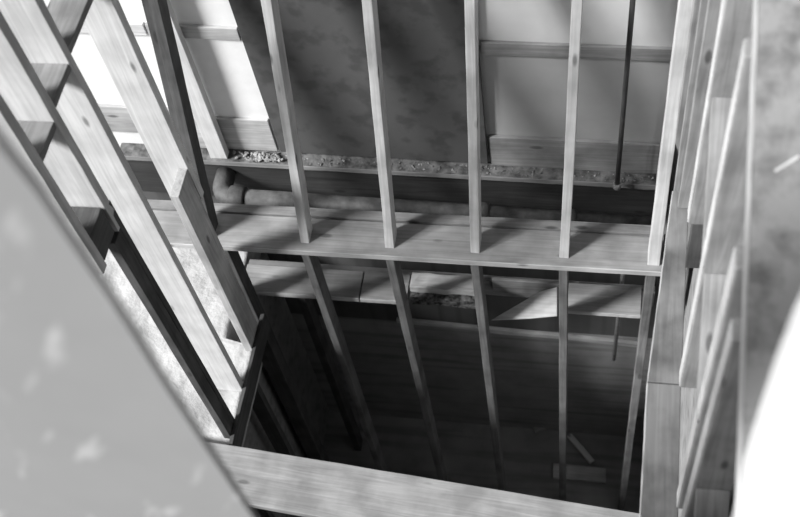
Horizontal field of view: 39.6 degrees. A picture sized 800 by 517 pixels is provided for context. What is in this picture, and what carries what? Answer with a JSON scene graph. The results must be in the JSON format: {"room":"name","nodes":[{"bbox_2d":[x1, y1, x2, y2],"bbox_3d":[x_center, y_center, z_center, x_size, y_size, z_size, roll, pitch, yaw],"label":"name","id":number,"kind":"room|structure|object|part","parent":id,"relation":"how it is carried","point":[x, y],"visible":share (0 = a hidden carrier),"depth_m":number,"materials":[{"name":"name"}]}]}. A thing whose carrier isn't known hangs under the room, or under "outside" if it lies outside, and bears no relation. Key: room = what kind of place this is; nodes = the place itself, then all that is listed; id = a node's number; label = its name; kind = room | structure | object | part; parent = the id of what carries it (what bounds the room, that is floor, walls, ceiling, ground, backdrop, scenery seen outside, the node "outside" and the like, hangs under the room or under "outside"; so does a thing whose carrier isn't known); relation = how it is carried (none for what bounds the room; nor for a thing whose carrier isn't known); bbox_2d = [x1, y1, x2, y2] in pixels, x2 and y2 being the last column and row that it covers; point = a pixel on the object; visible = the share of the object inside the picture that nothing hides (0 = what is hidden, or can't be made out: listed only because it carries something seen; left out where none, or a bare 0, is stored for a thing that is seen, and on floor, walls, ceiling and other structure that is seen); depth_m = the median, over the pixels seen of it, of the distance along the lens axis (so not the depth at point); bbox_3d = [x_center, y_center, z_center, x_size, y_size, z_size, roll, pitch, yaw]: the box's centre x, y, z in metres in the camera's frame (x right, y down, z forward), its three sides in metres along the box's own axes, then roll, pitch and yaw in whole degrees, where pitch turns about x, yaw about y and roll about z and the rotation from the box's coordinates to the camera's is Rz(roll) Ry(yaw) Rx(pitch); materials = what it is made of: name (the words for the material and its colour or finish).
{"room":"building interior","nodes":[
{"label":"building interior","id":0,"kind":"room"},
{"bbox_2d":[104,247,262,446],"bbox_3d":[-2.008,1.406,5.573,2.198,0.213,3.800,3,57,10],"label":"wall","id":1,"kind":"structure","parent":0,"point":[189,259],"depth_m":6.01,"materials":[{"name":"paint"}]},
{"bbox_2d":[0,0,242,390],"bbox_3d":[-1.078,-0.234,4.400,0.147,3.314,0.038,3,57,10],"label":"stud","id":2,"kind":"object","parent":1,"relation":"on","point":[31,22],"visible":0.78,"depth_m":4.27,"materials":[{"name":"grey wood"}]},
{"bbox_2d":[31,63,70,106],"bbox_3d":[-1.188,-0.577,3.693,0.143,0.032,0.167,3,57,10],"label":"blocking","id":3,"kind":"object","parent":2,"relation":"attached to","point":[53,77],"visible":0.48,"depth_m":3.69,"materials":[{"name":"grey wood"}]},
{"bbox_2d":[109,229,232,438],"bbox_3d":[-0.970,0.399,4.898,0.040,1.772,0.068,3,57,10],"label":"stud","id":4,"kind":"object","parent":1,"relation":"on","point":[119,247],"visible":0.91,"depth_m":4.71,"materials":[{"name":"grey wood"}]},
{"bbox_2d":[0,11,119,231],"bbox_3d":[-1.215,-0.542,3.554,0.147,1.540,0.044,3,57,10],"label":"stud","id":5,"kind":"object","parent":4,"relation":"on","point":[21,88],"visible":0.73,"depth_m":3.65,"materials":[{"name":"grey wood"}]},
{"bbox_2d":[18,121,56,160],"bbox_3d":[-1.212,-0.384,3.624,0.143,0.032,0.144,3,57,10],"label":"blocking","id":6,"kind":"object","parent":5,"relation":"attached to","point":[40,134],"visible":0.47,"depth_m":3.62,"materials":[{"name":"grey wood"}]},
{"bbox_2d":[0,94,106,273],"bbox_3d":[-1.243,-0.384,3.453,0.147,1.540,0.044,3,57,10],"label":"stud","id":7,"kind":"object","parent":6,"relation":"attached to","point":[9,124],"visible":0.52,"depth_m":3.57,"materials":[{"name":"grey wood"}]},
{"bbox_2d":[71,206,113,259],"bbox_3d":[-1.149,-0.092,4.055,0.142,0.152,0.131,3,57,10],"label":"blocking","id":8,"kind":"object","parent":7,"relation":"attached to","point":[94,221],"visible":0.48,"depth_m":4.01,"materials":[{"name":"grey wood"}]},
{"bbox_2d":[109,200,234,423],"bbox_3d":[-0.967,0.318,4.865,0.032,1.914,0.032,3,57,10],"label":"stud","id":9,"kind":"object","parent":4,"relation":"attached to","point":[144,266],"visible":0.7,"depth_m":4.70,"materials":[{"name":"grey wood"}]},
{"bbox_2d":[170,169,257,350],"bbox_3d":[-0.870,0.052,5.346,0.044,1.384,0.151,3,57,10],"label":"stud","id":10,"kind":"object","parent":1,"relation":"on","point":[184,196],"visible":1,"depth_m":5.20,"materials":[{"name":"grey wood"}]},
{"bbox_2d":[84,0,203,199],"bbox_3d":[-1.090,-0.876,4.129,0.152,2.160,0.047,3,57,10],"label":"stud","id":11,"kind":"object","parent":10,"relation":"attached to","point":[106,22],"visible":0.81,"depth_m":4.40,"materials":[{"name":"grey wood"}]},
{"bbox_2d":[47,0,92,52],"bbox_3d":[-1.148,-0.844,3.821,0.143,0.032,0.347,3,57,10],"label":"blocking","id":12,"kind":"object","parent":11,"relation":"attached to","point":[69,16],"visible":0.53,"depth_m":3.79,"materials":[{"name":"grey wood"}]},
{"bbox_2d":[229,314,269,446],"bbox_3d":[-0.784,0.653,5.822,0.022,0.152,0.760,3,57,10],"label":"wall plate","id":13,"kind":"object","parent":1,"relation":"attached to","point":[253,369],"visible":0.91,"depth_m":5.80,"materials":[{"name":"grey wood"}]},
{"bbox_2d":[210,442,638,516],"bbox_3d":[0.023,1.168,5.279,2.336,0.047,0.282,7,58,13],"label":"plank","id":14,"kind":"object","parent":1,"relation":"on","point":[276,482],"visible":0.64,"depth_m":5.31,"materials":[{"name":"wood"}]},
{"bbox_2d":[239,253,329,516],"bbox_3d":[-0.953,2.042,6.475,0.060,2.230,3.600,3,57,10],"label":"wall","id":15,"kind":"structure","parent":0,"point":[276,309],"depth_m":7.13,"materials":[{"name":"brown wood"}]},
{"bbox_2d":[44,0,677,437],"bbox_3d":[-0.567,-0.248,6.227,4.600,5.050,0.080,3,57,10],"label":"wall","id":16,"kind":"structure","parent":0,"point":[526,368],"depth_m":6.34,"materials":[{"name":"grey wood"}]},
{"bbox_2d":[80,22,147,34],"bbox_3d":[-1.545,-1.077,5.153,0.770,0.080,0.018,3,57,10],"label":"rail","id":17,"kind":"object","parent":16,"relation":"attached to","point":[138,28],"visible":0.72,"depth_m":5.09,"materials":[{"name":"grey wood"}]},
{"bbox_2d":[98,104,169,132],"bbox_3d":[-1.466,-0.720,5.696,0.770,0.220,0.018,3,57,10],"label":"base rail","id":18,"kind":"object","parent":16,"relation":"attached to","point":[117,117],"visible":0.16,"depth_m":5.67,"materials":[{"name":"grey wood"}]},
{"bbox_2d":[145,22,240,40],"bbox_3d":[-0.942,-1.033,5.055,0.435,0.090,0.018,3,57,10],"label":"rail","id":19,"kind":"object","parent":16,"relation":"attached to","point":[188,30],"visible":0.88,"depth_m":5.03,"materials":[{"name":"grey wood"}]},
{"bbox_2d":[193,116,277,150],"bbox_3d":[-0.855,-0.637,5.657,0.435,0.240,0.018,3,57,10],"label":"base rail","id":20,"kind":"object","parent":16,"relation":"attached to","point":[243,133],"visible":0.58,"depth_m":5.63,"materials":[{"name":"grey wood"}]},
{"bbox_2d":[127,160,654,215],"bbox_3d":[-0.079,-0.374,5.784,2.810,0.302,0.042,4,58,9],"label":"beam","id":21,"kind":"structure","parent":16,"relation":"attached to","point":[499,193],"depth_m":5.71,"materials":[{"name":"wood"}]},
{"bbox_2d":[120,143,656,189],"bbox_3d":[-0.096,-0.471,5.643,2.810,0.047,0.094,4,58,9],"label":"gravel","id":22,"kind":"object","parent":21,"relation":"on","point":[131,151],"visible":0.59,"depth_m":5.59,"materials":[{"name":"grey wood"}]},
{"bbox_2d":[167,0,228,158],"bbox_3d":[-1.047,-1.066,4.956,0.092,1.935,0.047,3,57,10],"label":"stud","id":23,"kind":"object","parent":22,"relation":"on","point":[202,111],"visible":0.76,"depth_m":5.39,"materials":[{"name":"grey wood"}]},
{"bbox_2d":[220,150,286,162],"bbox_3d":[-0.739,-0.523,5.717,0.382,0.017,0.072,3,57,10],"label":"crumbs","id":24,"kind":"object","parent":22,"relation":"on","point":[259,157],"visible":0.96,"depth_m":5.71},
{"bbox_2d":[228,0,487,163],"bbox_3d":[-0.205,-1.040,4.822,1.084,1.940,0.022,3,57,10],"label":"plywood panel","id":25,"kind":"object","parent":22,"relation":"on","point":[423,53],"visible":0.79,"depth_m":5.10,"materials":[{"name":"grey wood"}]},
{"bbox_2d":[304,158,653,181],"bbox_3d":[0.369,-0.446,5.542,1.825,0.038,0.064,3,57,10],"label":"debris","id":26,"kind":"object","parent":22,"relation":"on","point":[481,167],"visible":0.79,"depth_m":5.54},
{"bbox_2d":[613,0,635,189],"bbox_3d":[0.935,-0.875,4.557,0.048,1.955,0.040,3,57,10],"label":"conduit","id":27,"kind":"object","parent":22,"relation":"on","point":[616,184],"visible":1,"depth_m":4.79,"materials":[{"name":"metal"}]},
{"bbox_2d":[213,167,651,224],"bbox_3d":[0.194,-0.277,5.607,2.388,0.182,0.226,3,57,10],"label":"drain pipe","id":28,"kind":"object","parent":21,"relation":"attached to","point":[224,189],"visible":0.63,"depth_m":5.58,"materials":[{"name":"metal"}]},
{"bbox_2d":[612,274,624,360],"bbox_3d":[1.216,0.238,6.133,0.025,1.451,0.076,-11,56,1],"label":"tube","id":29,"kind":"object","parent":28,"relation":"attached to","point":[622,276],"visible":0.4,"depth_m":6.44,"materials":[{"name":"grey metal"}]},
{"bbox_2d":[396,317,636,346],"bbox_3d":[0.723,0.456,6.883,1.500,0.135,0.025,3,57,10],"label":"batten","id":30,"kind":"object","parent":16,"relation":"attached to","point":[497,330],"visible":0.71,"depth_m":6.86,"materials":[{"name":"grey wood"}]},
{"bbox_2d":[489,135,660,173],"bbox_3d":[0.859,-0.505,5.392,0.848,0.235,0.018,3,57,10],"label":"wooden board","id":31,"kind":"object","parent":16,"relation":"attached to","point":[505,150],"visible":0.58,"depth_m":5.38,"materials":[{"name":"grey wood"}]},
{"bbox_2d":[481,40,671,61],"bbox_3d":[0.773,-0.896,4.797,0.848,0.090,0.018,3,57,10],"label":"rail","id":32,"kind":"object","parent":16,"relation":"attached to","point":[488,47],"visible":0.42,"depth_m":4.79,"materials":[{"name":"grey wood"}]},
{"bbox_2d":[323,411,643,512],"bbox_3d":[0.476,2.724,7.213,2.560,0.080,3.660,3,57,10],"label":"floor","id":33,"kind":"structure","parent":0,"point":[529,456],"depth_m":7.99,"materials":[{"name":"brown wood"}]},
{"bbox_2d":[253,508,274,516],"bbox_3d":[-0.747,1.659,6.701,0.092,2.225,0.042,3,57,11],"label":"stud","id":34,"kind":"object","parent":33,"relation":"on","point":[260,512],"visible":0.08,"depth_m":6.36,"materials":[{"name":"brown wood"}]},
{"bbox_2d":[252,382,294,455],"bbox_3d":[-0.680,1.283,6.939,0.092,2.225,0.042,3,57,11],"label":"stud","id":35,"kind":"object","parent":33,"relation":"on","point":[261,407],"visible":0.4,"depth_m":6.41,"materials":[{"name":"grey wood"}]},
{"bbox_2d":[224,250,329,461],"bbox_3d":[-0.698,0.767,6.745,0.097,3.114,0.090,3,57,10],"label":"stud","id":36,"kind":"object","parent":33,"relation":"on","point":[274,361],"visible":0.57,"depth_m":6.62,"materials":[{"name":"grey wood"}]},
{"bbox_2d":[147,199,663,275],"bbox_3d":[-0.169,-0.104,5.361,2.810,0.092,0.251,3,57,10],"label":"plate","id":37,"kind":"object","parent":36,"relation":"on","point":[510,248],"depth_m":5.27,"materials":[{"name":"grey wood"}]},
{"bbox_2d":[141,0,182,143],"bbox_3d":[-1.021,-0.861,4.817,0.041,1.910,0.568,7,58,12],"label":"stud","id":38,"kind":"object","parent":37,"relation":"on","point":[145,3],"visible":0.26,"depth_m":4.78,"materials":[{"name":"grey wood"}]},
{"bbox_2d":[148,0,217,231],"bbox_3d":[-0.984,-0.845,4.801,0.049,1.910,0.569,7,58,12],"label":"stud","id":39,"kind":"object","parent":37,"relation":"on","point":[159,9],"visible":0.77,"depth_m":4.88,"materials":[{"name":"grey wood"}]},
{"bbox_2d":[261,0,312,242],"bbox_3d":[-0.510,-0.820,4.716,0.049,1.910,0.568,7,58,12],"label":"stud","id":40,"kind":"object","parent":37,"relation":"on","point":[270,8],"visible":1,"depth_m":4.85,"materials":[{"name":"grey wood"}]},
{"bbox_2d":[362,0,396,247],"bbox_3d":[-0.103,-0.794,4.641,0.050,1.911,0.569,7,58,12],"label":"stud","id":41,"kind":"object","parent":37,"relation":"on","point":[370,10],"visible":1,"depth_m":4.77,"materials":[{"name":"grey wood"}]},
{"bbox_3d":[-0.155,-0.187,5.414,2.810,0.092,0.052,3,57,10],"label":"nailing strip","id":42,"kind":"part","parent":37,"relation":"part of","materials":[{"name":"wood"}]},
{"bbox_2d":[464,0,481,252],"bbox_3d":[0.298,-0.771,4.567,0.049,1.910,0.569,7,58,12],"label":"stud","id":43,"kind":"object","parent":37,"relation":"on","point":[471,6],"visible":1,"depth_m":4.69,"materials":[{"name":"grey wood"}]},
{"bbox_2d":[559,0,582,257],"bbox_3d":[0.703,-0.747,4.493,0.049,1.911,0.568,7,58,12],"label":"stud","id":44,"kind":"object","parent":37,"relation":"on","point":[577,5],"visible":1,"depth_m":4.61,"materials":[{"name":"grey wood"}]},
{"bbox_2d":[648,0,692,265],"bbox_3d":[1.096,-0.713,4.415,0.060,1.910,0.568,7,58,12],"label":"stud","id":45,"kind":"object","parent":37,"relation":"on","point":[684,8],"visible":0.94,"depth_m":4.54,"materials":[{"name":"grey wood"}]},
{"bbox_2d":[297,298,362,450],"bbox_3d":[-0.447,0.719,7.171,0.052,2.400,0.090,3,57,10],"label":"stud","id":46,"kind":"object","parent":33,"relation":"on","point":[307,306],"visible":0.79,"depth_m":7.10,"materials":[{"name":"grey wood"}]},
{"bbox_2d":[249,259,654,305],"bbox_3d":[0.249,0.126,5.915,2.160,0.142,0.040,4,58,10],"label":"board","id":47,"kind":"object","parent":46,"relation":"on","point":[487,278],"visible":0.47,"depth_m":5.90,"materials":[{"name":"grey wood"}]},
{"bbox_2d":[492,277,558,296],"bbox_3d":[0.665,0.148,5.774,0.370,0.135,0.018,3,57,10],"label":"board","id":48,"kind":"object","parent":47,"relation":"attached to","point":[499,284],"visible":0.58,"depth_m":5.75,"materials":[{"name":"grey wood"}]},
{"bbox_2d":[492,287,557,319],"bbox_3d":[0.644,0.246,5.758,0.344,0.155,0.145,0,57,8],"label":"board","id":49,"kind":"object","parent":48,"relation":"attached to","point":[544,304],"visible":1,"depth_m":5.73,"materials":[{"name":"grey wood"}]},
{"bbox_2d":[301,255,388,471],"bbox_3d":[-0.267,0.793,6.666,0.042,3.114,0.090,3,57,10],"label":"stud","id":50,"kind":"object","parent":33,"relation":"on","point":[312,264],"visible":0.8,"depth_m":6.22,"materials":[{"name":"grey wood"}]},
{"bbox_2d":[246,264,363,301],"bbox_3d":[-0.520,0.130,5.927,0.645,0.038,0.172,3,57,10],"label":"board","id":51,"kind":"object","parent":50,"relation":"attached to","point":[343,285],"visible":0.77,"depth_m":5.91,"materials":[{"name":"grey wood"}]},
{"bbox_2d":[386,260,447,480],"bbox_3d":[0.141,0.817,6.591,0.042,3.114,0.090,3,57,10],"label":"stud","id":52,"kind":"object","parent":33,"relation":"on","point":[394,268],"visible":0.81,"depth_m":6.17,"materials":[{"name":"grey wood"}]},
{"bbox_2d":[360,272,410,303],"bbox_3d":[-0.076,0.156,5.846,0.246,0.038,0.172,3,57,10],"label":"board","id":53,"kind":"object","parent":52,"relation":"attached to","point":[376,287],"visible":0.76,"depth_m":5.83,"materials":[{"name":"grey wood"}]},
{"bbox_2d":[410,272,475,309],"bbox_3d":[0.240,0.170,5.789,0.363,0.148,0.123,3,57,10],"label":"board","id":54,"kind":"object","parent":52,"relation":"attached to","point":[425,288],"visible":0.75,"depth_m":5.75,"materials":[{"name":"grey wood"}]},
{"bbox_2d":[470,265,506,490],"bbox_3d":[0.541,0.841,6.518,0.042,3.114,0.090,3,57,10],"label":"stud","id":55,"kind":"object","parent":33,"relation":"on","point":[477,271],"visible":0.86,"depth_m":6.09,"materials":[{"name":"grey wood"}]},
{"bbox_2d":[559,270,568,500],"bbox_3d":[0.946,0.865,6.444,0.042,3.114,0.090,3,57,10],"label":"stud","id":56,"kind":"object","parent":33,"relation":"on","point":[563,275],"visible":0.86,"depth_m":6.02,"materials":[{"name":"grey wood"}]},
{"bbox_2d":[568,283,641,317],"bbox_3d":[1.034,0.212,5.627,0.365,0.032,0.172,3,57,10],"label":"board","id":57,"kind":"object","parent":56,"relation":"attached to","point":[584,299],"visible":0.87,"depth_m":5.61,"materials":[{"name":"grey wood"}]},
{"bbox_2d":[553,463,605,483],"bbox_3d":[1.263,1.514,7.826,0.375,0.033,0.105,4,57,10],"label":"offcut","id":58,"kind":"object","parent":33,"relation":"on","point":[573,472],"visible":1,"depth_m":7.81,"materials":[{"name":"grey wood"}]},
{"bbox_2d":[567,434,593,463],"bbox_3d":[1.282,1.349,7.886,0.042,0.037,0.263,-32,58,-13],"label":"offcut","id":59,"kind":"object","parent":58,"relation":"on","point":[574,441],"visible":1,"depth_m":7.88,"materials":[{"name":"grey wood"}]},
{"bbox_2d":[618,275,655,510],"bbox_3d":[1.337,0.888,6.372,0.042,3.114,0.090,3,57,10],"label":"stud","id":60,"kind":"object","parent":33,"relation":"on","point":[649,283],"visible":0.91,"depth_m":5.95,"materials":[{"name":"grey wood"}]},
{"bbox_2d":[639,383,680,516],"bbox_3d":[0.864,0.787,3.711,0.133,0.041,0.805,3,57,10],"label":"wall plate","id":61,"kind":"object","parent":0,"point":[661,442],"visible":0.98,"depth_m":3.77,"materials":[{"name":"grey wood"}]},
{"bbox_2d":[676,246,743,508],"bbox_3d":[0.878,0.400,3.055,0.107,1.467,0.064,3,57,10],"label":"stud","id":62,"kind":"object","parent":61,"relation":"on","point":[731,302],"visible":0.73,"depth_m":2.79,"materials":[{"name":"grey wood"}]},
{"bbox_2d":[679,38,751,387],"bbox_3d":[0.934,-0.025,3.209,0.107,1.663,0.064,3,57,10],"label":"stud","id":63,"kind":"object","parent":61,"relation":"on","point":[726,223],"visible":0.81,"depth_m":3.00,"materials":[{"name":"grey wood"}]},
{"bbox_2d":[695,273,726,411],"bbox_3d":[0.930,0.288,3.281,0.092,0.300,0.426,3,57,10],"label":"block","id":64,"kind":"object","parent":63,"relation":"attached to","point":[713,284],"visible":0.39,"depth_m":3.26,"materials":[{"name":"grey wood"}]},
{"bbox_2d":[701,97,731,256],"bbox_3d":[0.976,-0.210,3.374,0.092,0.338,0.480,3,57,10],"label":"block","id":65,"kind":"object","parent":63,"relation":"attached to","point":[720,106],"visible":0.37,"depth_m":3.36,"materials":[{"name":"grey wood"}]},
{"bbox_2d":[646,191,687,384],"bbox_3d":[1.002,0.097,4.146,0.118,0.041,0.843,5,58,11],"label":"wooden beam","id":66,"kind":"structure","parent":0,"point":[667,340],"depth_m":4.07,"materials":[{"name":"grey wood"}]},
{"bbox_2d":[685,224,702,267],"bbox_3d":[1.095,-0.056,4.037,0.092,0.285,0.038,3,57,10],"label":"block","id":67,"kind":"object","parent":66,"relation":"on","point":[694,247],"visible":0.44,"depth_m":4.04,"materials":[{"name":"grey wood"}]},
{"bbox_2d":[678,0,719,207],"bbox_3d":[1.031,-0.682,3.569,0.122,1.750,0.032,3,57,10],"label":"stud","id":68,"kind":"object","parent":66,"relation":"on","point":[712,12],"visible":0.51,"depth_m":3.77,"materials":[{"name":"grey wood"}]},
{"bbox_2d":[678,268,734,516],"bbox_3d":[1.185,1.140,4.458,0.040,6.050,3.600,3,57,10],"label":"wall","id":69,"kind":"structure","parent":0,"point":[688,395],"depth_m":5.09,"materials":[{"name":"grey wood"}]},
{"bbox_2d":[663,0,699,246],"bbox_3d":[1.133,-0.803,4.087,0.142,2.700,0.042,3,57,10],"label":"stud","id":70,"kind":"object","parent":69,"relation":"attached to","point":[696,3],"visible":0.22,"depth_m":4.32,"materials":[{"name":"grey wood"}]},
{"bbox_2d":[673,0,707,273],"bbox_3d":[1.125,-0.601,4.135,0.112,3.000,0.032,3,57,10],"label":"stud","id":71,"kind":"object","parent":69,"relation":"attached to","point":[703,3],"visible":0.23,"depth_m":4.12,"materials":[{"name":"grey wood"}]},
{"bbox_2d":[680,317,741,516],"bbox_3d":[0.861,0.539,3.005,0.107,1.403,0.064,3,57,10],"label":"stud","id":72,"kind":"object","parent":69,"relation":"attached to","point":[714,467],"visible":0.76,"depth_m":2.81,"materials":[{"name":"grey wood"}]},
{"bbox_2d":[694,488,729,516],"bbox_3d":[0.874,0.768,3.131,0.092,0.168,0.224,3,57,10],"label":"block","id":73,"kind":"object","parent":72,"relation":"attached to","point":[708,502],"visible":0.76,"depth_m":3.11,"materials":[{"name":"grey wood"}]},
{"bbox_2d":[687,0,752,224],"bbox_3d":[0.975,-0.581,3.265,0.107,1.598,0.064,3,57,10],"label":"stud","id":74,"kind":"object","parent":69,"relation":"attached to","point":[735,23],"visible":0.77,"depth_m":3.26,"materials":[{"name":"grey wood"}]},
{"bbox_2d":[734,0,799,516],"bbox_3d":[0.768,-0.058,2.266,0.123,0.523,1.165,3,57,10],"label":"panel","id":75,"kind":"object","parent":69,"relation":"attached to","point":[771,260],"visible":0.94,"depth_m":2.25,"materials":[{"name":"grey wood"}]},
{"bbox_3d":[-0.490,1.576,1.397,2.100,0.150,2.340,3,57,10],"label":"floor","id":76,"kind":"structure","parent":0,"visible":0},
{"bbox_2d":[0,128,257,516],"bbox_3d":[-0.530,0.182,1.475,0.532,1.249,0.012,3,57,10],"label":"wall","id":77,"kind":"structure","parent":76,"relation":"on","point":[92,424],"depth_m":1.43,"materials":[{"name":"grey paint"}]},
{"bbox_2d":[735,307,799,516],"bbox_3d":[0.489,0.321,1.290,0.244,1.162,0.012,3,57,10],"label":"sheet","id":78,"kind":"object","parent":76,"relation":"on","point":[770,486],"visible":1,"depth_m":1.11,"materials":[{"name":"white"}]}
]}

